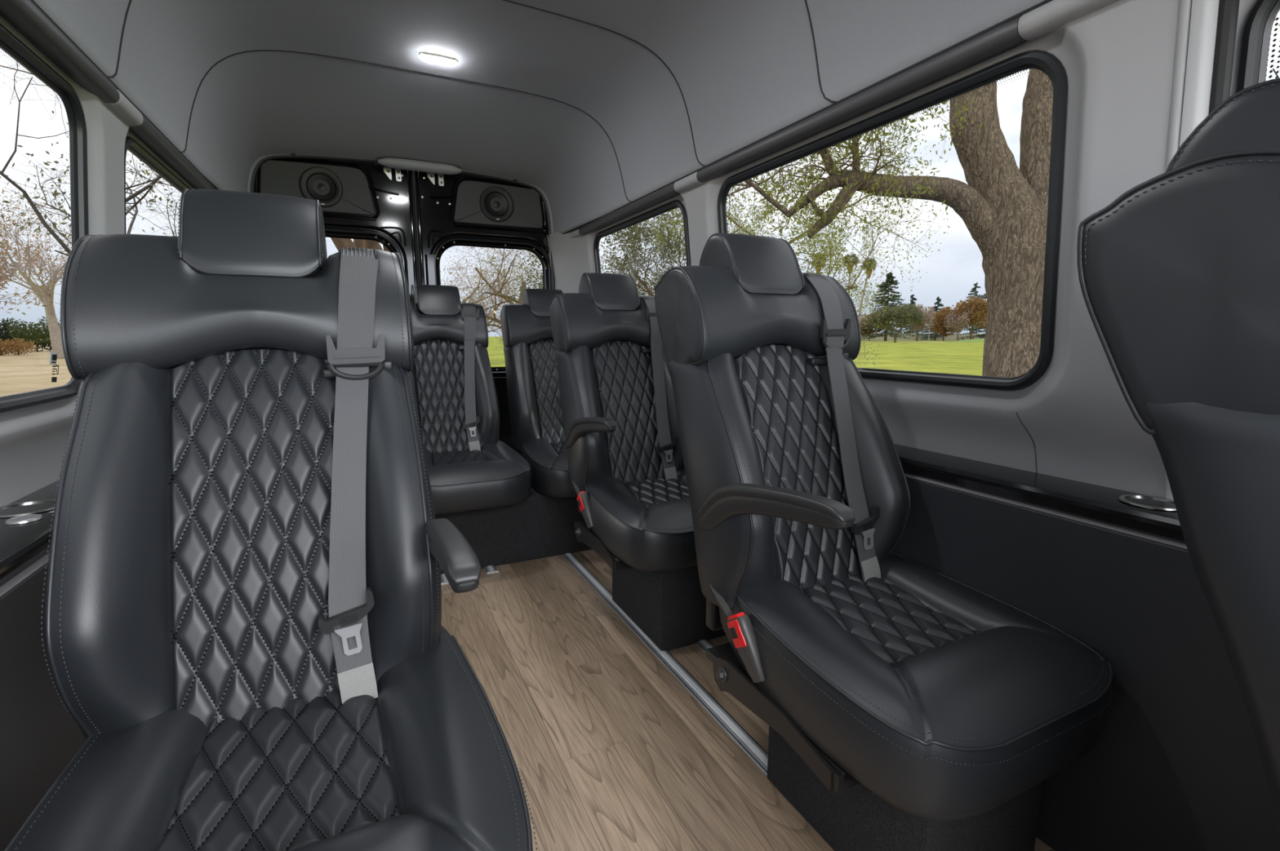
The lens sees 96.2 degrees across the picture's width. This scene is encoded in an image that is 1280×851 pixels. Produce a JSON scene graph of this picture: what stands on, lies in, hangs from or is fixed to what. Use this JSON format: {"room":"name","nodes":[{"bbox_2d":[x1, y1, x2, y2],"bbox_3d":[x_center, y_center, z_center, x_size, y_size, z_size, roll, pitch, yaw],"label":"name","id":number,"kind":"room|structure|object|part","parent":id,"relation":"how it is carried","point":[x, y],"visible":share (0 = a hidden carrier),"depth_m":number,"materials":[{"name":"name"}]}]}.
{"room":"vehicle interior","nodes":[
{"label":"vehicle interior","id":0,"kind":"room"},
{"bbox_2d":[0,15,195,506],"bbox_3d":[-1.192,-0.290,0.968,0.259,1.020,4.847,-4,10,-24],"label":"wall","id":1,"kind":"structure","parent":0,"point":[33,440],"depth_m":1.42,"materials":[{"name":"grey plastic"}]},
{"bbox_2d":[0,499,56,517],"bbox_3d":[-1.310,0.206,1.229,0.126,0.066,0.126,-4,10,-26],"label":"cup holder","id":2,"kind":"object","parent":1,"relation":"attached to","point":[43,500],"visible":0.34,"depth_m":1.23,"materials":[{"name":"silver metal"}]},
{"bbox_2d":[0,480,58,586],"bbox_3d":[-1.167,0.243,1.069,0.255,0.082,4.650,-4,10,-26],"label":"trim","id":3,"kind":"structure","parent":1,"relation":"attached to","point":[21,545],"depth_m":1.09,"materials":[{"name":"black"}]},
{"bbox_2d":[4,514,42,524],"bbox_3d":[-1.234,0.187,1.151,0.052,0.006,0.052,-4,10,-26],"label":"button","id":4,"kind":"object","parent":3,"relation":"on","point":[31,517],"visible":1,"depth_m":1.14,"materials":[{"name":"silver metal"}]},
{"bbox_2d":[0,552,84,850],"bbox_3d":[-0.905,0.675,0.675,0.020,0.696,3.600,-4,10,-26],"label":"wall panel","id":5,"kind":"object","parent":1,"relation":"attached to","point":[39,738],"depth_m":1.00,"materials":[{"name":"grey plastic"}]},
{"bbox_2d":[0,23,88,413],"bbox_3d":[-1.137,-0.358,0.902,0.102,0.733,1.233,-4,10,-26],"label":"window","id":6,"kind":"structure","parent":1,"relation":"in","point":[44,175],"depth_m":1.25,"materials":[{"name":"black"}]},
{"bbox_2d":[48,351,57,364],"bbox_3d":[-1.365,-0.157,1.336,0.005,0.032,0.036,-4,10,-26],"label":"barcode sticker","id":7,"kind":"object","parent":6,"relation":"attached to","point":[53,355],"visible":1,"depth_m":1.33,"materials":[{"name":"white paper"}]},
{"bbox_2d":[51,354,57,363],"bbox_3d":[-1.367,-0.156,1.340,0.001,0.020,0.023,5,2,-27],"label":"print","id":8,"kind":"object","parent":7,"relation":"on","point":[54,357],"depth_m":1.34},
{"bbox_2d":[51,365,58,382],"bbox_3d":[-1.371,-0.121,1.347,0.006,0.040,0.033,-4,10,-26],"label":"print","id":9,"kind":"object","parent":6,"relation":"attached to","point":[53,379],"visible":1,"depth_m":1.34,"materials":[{"name":"black paint"}]},
{"bbox_2d":[0,0,119,103],"bbox_3d":[-1.100,-0.760,0.925,0.061,0.044,1.218,-4,10,-26],"label":"trim","id":10,"kind":"structure","parent":1,"relation":"attached to","point":[24,15],"depth_m":1.19,"materials":[{"name":"grey plastic"}]},
{"bbox_2d":[105,89,143,126],"bbox_3d":[-1.405,-0.859,1.548,0.061,0.044,0.178,-4,10,-26],"label":"trim","id":11,"kind":"structure","parent":1,"relation":"attached to","point":[123,108],"depth_m":1.55,"materials":[{"name":"grey plastic"}]},
{"bbox_2d":[124,136,191,236],"bbox_3d":[-1.740,-0.561,2.138,0.096,0.718,1.074,-4,10,-26],"label":"window","id":12,"kind":"structure","parent":1,"relation":"in","point":[153,193],"depth_m":1.90,"materials":[{"name":"black"}]},
{"bbox_2d":[128,115,215,189],"bbox_3d":[-1.698,-0.953,2.143,0.061,0.044,1.158,-4,10,-26],"label":"trim","id":13,"kind":"structure","parent":1,"relation":"attached to","point":[145,132],"depth_m":1.90,"materials":[{"name":"grey plastic"}]},
{"bbox_2d":[254,158,417,302],"bbox_3d":[-1.758,-0.501,3.361,0.888,2.140,0.102,-4,10,-26],"label":"door","id":14,"kind":"structure","parent":1,"relation":"in","point":[364,205],"depth_m":3.29,"materials":[{"name":"black paint"}]},
{"bbox_3d":[-1.787,-1.321,3.186,0.566,0.250,0.010,-4,10,-26],"label":"speaker panel","id":15,"kind":"part","parent":14,"relation":"part of","materials":[{"name":"grey plastic"}]},
{"bbox_3d":[-1.785,-0.706,3.369,0.675,0.782,0.001,-4,10,-26],"label":"pane","id":16,"kind":"part","parent":14,"relation":"part of","materials":[{"name":"clear glass"}]},
{"bbox_2d":[30,0,1053,234],"bbox_3d":[-0.289,-1.054,1.261,1.890,0.442,4.790,-4,10,-26],"label":"ceiling","id":17,"kind":"structure","parent":0,"point":[598,107],"depth_m":2.08,"materials":[{"name":"grey"}]},
{"bbox_2d":[417,51,458,66],"bbox_3d":[-0.782,-1.417,2.227,0.147,0.020,0.062,-4,10,-26],"label":"recessed light","id":18,"kind":"object","parent":17,"relation":"in","point":[433,58],"visible":1,"depth_m":2.21,"materials":[{"name":"white plastic"}]},
{"bbox_2d":[440,549,1054,850],"bbox_3d":[-0.335,0.896,1.665,2.120,0.050,4.800,-4,10,-26],"label":"floor","id":19,"kind":"structure","parent":0,"point":[611,752],"depth_m":1.67,"materials":[{"name":"brown wood"}]},
{"bbox_2d":[3,188,537,850],"bbox_3d":[-0.550,0.291,0.889,0.602,1.388,0.964,-4,10,-26],"label":"seat","id":20,"kind":"object","parent":19,"relation":"on","point":[248,648],"visible":1,"depth_m":0.93,"materials":[{"name":"black leather"}]},
{"bbox_3d":[-0.667,0.178,1.051,0.540,0.590,0.431,-4,10,-26],"label":"backrest","id":21,"kind":"part","parent":20,"relation":"part of","materials":[{"name":"black leather"}]},
{"bbox_2d":[8,626,533,850],"bbox_3d":[-0.483,0.551,0.790,0.595,0.224,0.648,-4,10,-26],"label":"cushion","id":22,"kind":"object","parent":20,"relation":"on","point":[406,751],"depth_m":0.80,"materials":[{"name":"black leather"}]},
{"bbox_2d":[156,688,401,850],"bbox_3d":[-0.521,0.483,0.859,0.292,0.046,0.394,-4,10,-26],"label":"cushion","id":23,"kind":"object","parent":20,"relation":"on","point":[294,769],"depth_m":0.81,"materials":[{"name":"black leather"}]},
{"bbox_3d":[-0.479,0.354,0.948,0.042,0.052,0.004,-4,10,-26],"label":"latch plate","id":24,"kind":"part","parent":20,"relation":"part of","materials":[{"name":"silver metal"}]},
{"bbox_3d":[-0.316,0.237,0.935,0.035,0.161,0.454,-4,10,-26],"label":"armrest","id":25,"kind":"part","parent":20,"relation":"part of","materials":[{"name":"black leather"}]},
{"bbox_2d":[440,573,448,585],"bbox_3d":[-0.899,0.709,2.654,0.055,0.010,0.118,-4,10,-26],"label":"floor track","id":26,"kind":"object","parent":19,"relation":"on","point":[444,581],"visible":0.38,"depth_m":2.63,"materials":[{"name":"grey metal"}]},
{"bbox_2d":[410,284,531,515],"bbox_3d":[-0.941,-0.198,2.893,0.602,1.048,0.964,-4,10,-26],"label":"seat","id":27,"kind":"object","parent":19,"relation":"on","point":[468,467],"visible":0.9,"depth_m":2.99,"materials":[{"name":"black leather"}]},
{"bbox_3d":[-1.057,-0.143,3.081,0.540,0.590,0.431,-4,10,-26],"label":"backrest","id":28,"kind":"part","parent":27,"relation":"part of","materials":[{"name":"black leather"}]},
{"bbox_2d":[431,448,488,466],"bbox_3d":[-0.911,0.162,2.889,0.292,0.046,0.394,-4,10,-26],"label":"cushion","id":29,"kind":"object","parent":27,"relation":"on","point":[439,456],"depth_m":2.89,"materials":[{"name":"black leather"}]},
{"bbox_3d":[-0.870,0.033,2.978,0.042,0.052,0.004,-4,10,-26],"label":"latch plate","id":30,"kind":"part","parent":27,"relation":"part of","materials":[{"name":"silver metal"}]},
{"bbox_2d":[423,440,531,515],"bbox_3d":[-0.873,0.231,2.820,0.595,0.224,0.648,-4,10,-26],"label":"cushion","id":31,"kind":"object","parent":27,"relation":"on","point":[464,476],"depth_m":2.61,"materials":[{"name":"black leather"}]},
{"bbox_2d":[484,565,498,574],"bbox_3d":[-0.715,0.693,2.758,0.055,0.010,0.088,-4,10,-26],"label":"floor track","id":32,"kind":"object","parent":19,"relation":"on","point":[489,570],"visible":1,"depth_m":2.75,"materials":[{"name":"grey metal"}]},
{"bbox_2d":[435,484,591,574],"bbox_3d":[-1.023,0.484,3.039,1.800,0.335,0.740,-4,10,-26],"label":"plinth","id":33,"kind":"object","parent":19,"relation":"on","point":[541,526],"visible":0.02,"depth_m":2.85,"materials":[{"name":"grey carpet"}]},
{"bbox_2d":[499,288,577,498],"bbox_3d":[-0.383,-0.240,3.160,0.602,1.048,0.964,-4,10,-26],"label":"seat","id":34,"kind":"object","parent":19,"relation":"on","point":[534,399],"visible":0.38,"depth_m":3.20,"materials":[{"name":"black leather"}]},
{"bbox_3d":[-0.499,-0.185,3.348,0.540,0.590,0.431,-4,10,-26],"label":"backrest","id":35,"kind":"part","parent":34,"relation":"part of","materials":[{"name":"black leather"}]},
{"bbox_2d":[520,437,577,498],"bbox_3d":[-0.315,0.188,3.087,0.595,0.224,0.648,-4,10,-26],"label":"cushion","id":36,"kind":"object","parent":34,"relation":"on","point":[547,457],"depth_m":2.80,"materials":[{"name":"black leather"}]},
{"bbox_2d":[550,441,566,455],"bbox_3d":[-0.353,0.120,3.156,0.292,0.046,0.394,-4,10,-26],"label":"cushion","id":37,"kind":"object","parent":34,"relation":"on","point":[559,448],"depth_m":3.10,"materials":[{"name":"black leather"}]},
{"bbox_2d":[549,272,726,651],"bbox_3d":[0.041,0.064,2.325,0.615,1.388,0.966,-4,10,-26],"label":"seat","id":38,"kind":"object","parent":19,"relation":"on","point":[627,474],"visible":0.86,"depth_m":2.32,"materials":[{"name":"black leather"}]},
{"bbox_3d":[-0.247,0.260,2.303,0.025,0.068,0.127,-4,10,-26],"label":"recline lever","id":39,"kind":"part","parent":38,"relation":"part of","materials":[{"name":"grey"}]},
{"bbox_3d":[-0.191,0.045,2.148,0.035,0.161,0.454,-4,10,-26],"label":"armrest","id":40,"kind":"part","parent":38,"relation":"part of","materials":[{"name":"black leather"}]},
{"bbox_3d":[-0.070,-0.049,2.489,0.540,0.590,0.431,-4,10,-26],"label":"backrest","id":41,"kind":"part","parent":38,"relation":"part of","materials":[{"name":"black leather"}]},
{"bbox_2d":[583,468,697,572],"bbox_3d":[0.114,0.324,2.228,0.595,0.224,0.648,-4,10,-26],"label":"cushion","id":42,"kind":"object","parent":38,"relation":"on","point":[641,519],"depth_m":2.01,"materials":[{"name":"black leather"}]},
{"bbox_2d":[622,477,688,507],"bbox_3d":[0.076,0.255,2.297,0.292,0.046,0.394,-4,10,-26],"label":"cushion","id":43,"kind":"object","parent":38,"relation":"on","point":[648,491],"depth_m":2.28,"materials":[{"name":"black leather"}]},
{"bbox_3d":[0.118,0.127,2.386,0.042,0.052,0.004,-4,10,-26],"label":"latch plate","id":44,"kind":"part","parent":38,"relation":"part of","materials":[{"name":"silver metal"}]},
{"bbox_2d":[593,550,714,653],"bbox_3d":[0.542,0.896,1.476,0.052,0.008,3.500,-4,10,-26],"label":"floor track","id":45,"kind":"object","parent":19,"relation":"on","point":[703,645],"visible":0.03,"depth_m":2.09,"materials":[{"name":"grey metal"}]},
{"bbox_2d":[562,553,768,776],"bbox_3d":[0.390,0.908,1.403,0.052,0.008,3.500,-4,10,-26],"label":"floor track","id":46,"kind":"object","parent":19,"relation":"on","point":[745,742],"visible":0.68,"depth_m":1.85,"materials":[{"name":"grey metal"}]},
{"bbox_2d":[654,233,1115,850],"bbox_3d":[0.483,0.218,1.351,0.615,1.388,0.966,-4,10,-26],"label":"seat","id":47,"kind":"object","parent":19,"relation":"on","point":[905,705],"visible":1,"depth_m":1.26,"materials":[{"name":"black leather"}]},
{"bbox_3d":[0.195,0.414,1.329,0.025,0.068,0.127,-4,10,-26],"label":"recline lever","id":48,"kind":"part","parent":47,"relation":"part of","materials":[{"name":"grey"}]},
{"bbox_3d":[0.251,0.199,1.174,0.035,0.161,0.454,-4,10,-26],"label":"armrest","id":49,"kind":"part","parent":47,"relation":"part of","materials":[{"name":"grey plastic"}]},
{"bbox_3d":[0.372,0.105,1.515,0.540,0.590,0.431,-4,10,-26],"label":"backrest","id":50,"kind":"part","parent":47,"relation":"part of","materials":[{"name":"black leather"}]},
{"bbox_3d":[0.560,0.281,1.412,0.042,0.052,0.004,-4,10,-26],"label":"latch plate","id":51,"kind":"part","parent":47,"relation":"part of","materials":[{"name":"silver metal"}]},
{"bbox_2d":[798,573,981,666],"bbox_3d":[0.518,0.409,1.323,0.292,0.046,0.394,-4,10,-26],"label":"cushion","id":52,"kind":"object","parent":47,"relation":"on","point":[896,617],"depth_m":1.28,"materials":[{"name":"black leather"}]},
{"bbox_2d":[719,552,1112,821],"bbox_3d":[0.556,0.478,1.254,0.595,0.224,0.648,-4,10,-26],"label":"cushion","id":53,"kind":"object","parent":47,"relation":"on","point":[944,698],"depth_m":1.05,"materials":[{"name":"black leather"}]},
{"bbox_2d":[1076,78,1279,831],"bbox_3d":[0.950,0.363,0.433,0.615,1.388,0.966,-4,10,-26],"label":"seat","id":54,"kind":"object","parent":19,"relation":"on","point":[1179,275],"visible":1,"depth_m":0.56,"materials":[{"name":"black leather"}]},
{"bbox_3d":[0.839,0.250,0.597,0.540,0.590,0.431,-4,10,-26],"label":"backrest","id":55,"kind":"part","parent":54,"relation":"part of","materials":[{"name":"black leather"}]},
{"bbox_2d":[546,0,1257,498],"bbox_3d":[0.588,-0.447,1.816,0.244,0.975,4.846,-5,10,-27],"label":"wall","id":56,"kind":"structure","parent":0,"point":[1076,422],"depth_m":1.17,"materials":[{"name":"grey plastic"}]},
{"bbox_2d":[250,155,555,289],"bbox_3d":[-1.331,-0.519,3.523,1.698,2.066,0.048,-4,10,-26],"label":"door frame","id":57,"kind":"structure","parent":56,"relation":"attached to","point":[263,161],"depth_m":3.42,"materials":[{"name":"black rubber"}]},
{"bbox_2d":[415,171,551,454],"bbox_3d":[-0.942,-0.564,3.758,0.888,2.140,0.128,-5,10,-29],"label":"door","id":58,"kind":"structure","parent":56,"relation":"in","point":[486,238],"depth_m":3.66,"materials":[{"name":"black paint"}]},
{"bbox_3d":[-0.952,-0.769,3.767,0.675,0.782,0.001,-4,10,-26],"label":"pane","id":59,"kind":"part","parent":58,"relation":"part of","materials":[{"name":"clear glass"}]},
{"bbox_3d":[-0.884,-1.390,3.618,0.566,0.250,0.010,-4,10,-26],"label":"speaker panel","id":60,"kind":"part","parent":58,"relation":"part of","materials":[{"name":"grey plastic"}]},
{"bbox_2d":[569,228,582,238],"bbox_3d":[-0.397,-1.174,3.545,0.061,0.044,0.258,-4,10,-26],"label":"trim","id":61,"kind":"structure","parent":56,"relation":"attached to","point":[575,233],"depth_m":3.48,"materials":[{"name":"grey plastic"}]},
{"bbox_2d":[578,183,679,235],"bbox_3d":[-0.087,-1.075,2.914,0.061,0.044,1.158,-4,10,-26],"label":"trim","id":62,"kind":"structure","parent":56,"relation":"attached to","point":[667,193],"depth_m":2.77,"materials":[{"name":"grey plastic"}]},
{"bbox_2d":[593,200,691,296],"bbox_3d":[-0.009,-0.704,2.964,0.094,0.694,1.074,-4,10,-26],"label":"window","id":63,"kind":"structure","parent":56,"relation":"in","point":[645,246],"depth_m":2.84,"materials":[{"name":"black"}]},
{"bbox_2d":[673,172,702,193],"bbox_3d":[0.205,-0.980,2.318,0.061,0.044,0.178,-4,10,-26],"label":"trim","id":64,"kind":"structure","parent":56,"relation":"attached to","point":[687,183],"depth_m":2.30,"materials":[{"name":"grey plastic"}]},
{"bbox_2d":[696,17,1028,182],"bbox_3d":[0.510,-0.882,1.696,0.061,0.044,1.218,-4,10,-26],"label":"trim","id":65,"kind":"structure","parent":56,"relation":"attached to","point":[1005,37],"depth_m":1.44,"materials":[{"name":"grey plastic"}]},
{"bbox_2d":[717,49,1067,391],"bbox_3d":[0.597,-0.501,1.730,0.095,0.709,1.233,-4,10,-26],"label":"window","id":66,"kind":"structure","parent":56,"relation":"in","point":[937,211],"depth_m":1.43,"materials":[{"name":"black"}]},
{"bbox_2d":[894,444,1186,544],"bbox_3d":[0.575,0.064,1.895,0.219,0.077,4.650,-4,10,-26],"label":"trim","id":67,"kind":"structure","parent":56,"relation":"attached to","point":[1095,503],"depth_m":1.25,"materials":[{"name":"black plastic"}]},
{"bbox_2d":[1017,0,1119,40],"bbox_3d":[0.835,-0.777,1.034,0.061,0.044,0.268,-4,10,-26],"label":"trim","id":68,"kind":"structure","parent":56,"relation":"attached to","point":[1042,20],"depth_m":1.09,"materials":[{"name":"grey plastic"}]},
{"bbox_2d":[893,473,1279,850],"bbox_3d":[0.787,0.522,1.481,0.020,0.746,3.600,-4,10,-26],"label":"wall panel","id":69,"kind":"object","parent":56,"relation":"attached to","point":[1176,764],"depth_m":1.11,"materials":[{"name":"grey plastic"}]},
{"bbox_2d":[1118,494,1176,511],"bbox_3d":[0.993,0.179,1.117,0.102,0.066,0.102,-4,10,-26],"label":"cup holder","id":70,"kind":"object","parent":56,"relation":"attached to","point":[1122,498],"visible":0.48,"depth_m":1.12,"materials":[{"name":"silver metal"}]},
{"bbox_2d":[1164,0,1239,500],"bbox_3d":[0.999,-0.328,1.029,0.249,0.977,0.068,-4,10,-26],"label":"trim","id":71,"kind":"structure","parent":56,"relation":"attached to","point":[1206,29],"depth_m":0.94,"materials":[{"name":"grey plastic"}]},
{"bbox_2d":[1235,0,1279,93],"bbox_3d":[1.314,-0.287,0.394,0.096,0.714,1.364,-4,10,-26],"label":"window","id":72,"kind":"structure","parent":56,"relation":"in","point":[1260,49],"depth_m":0.93,"materials":[{"name":"black"}]},
{"bbox_3d":[1.325,-0.288,0.399,0.067,0.677,1.327,-4,10,-26],"label":"pane","id":73,"kind":"part","parent":72,"relation":"part of","materials":[{"name":"clear glass"}]}
]}

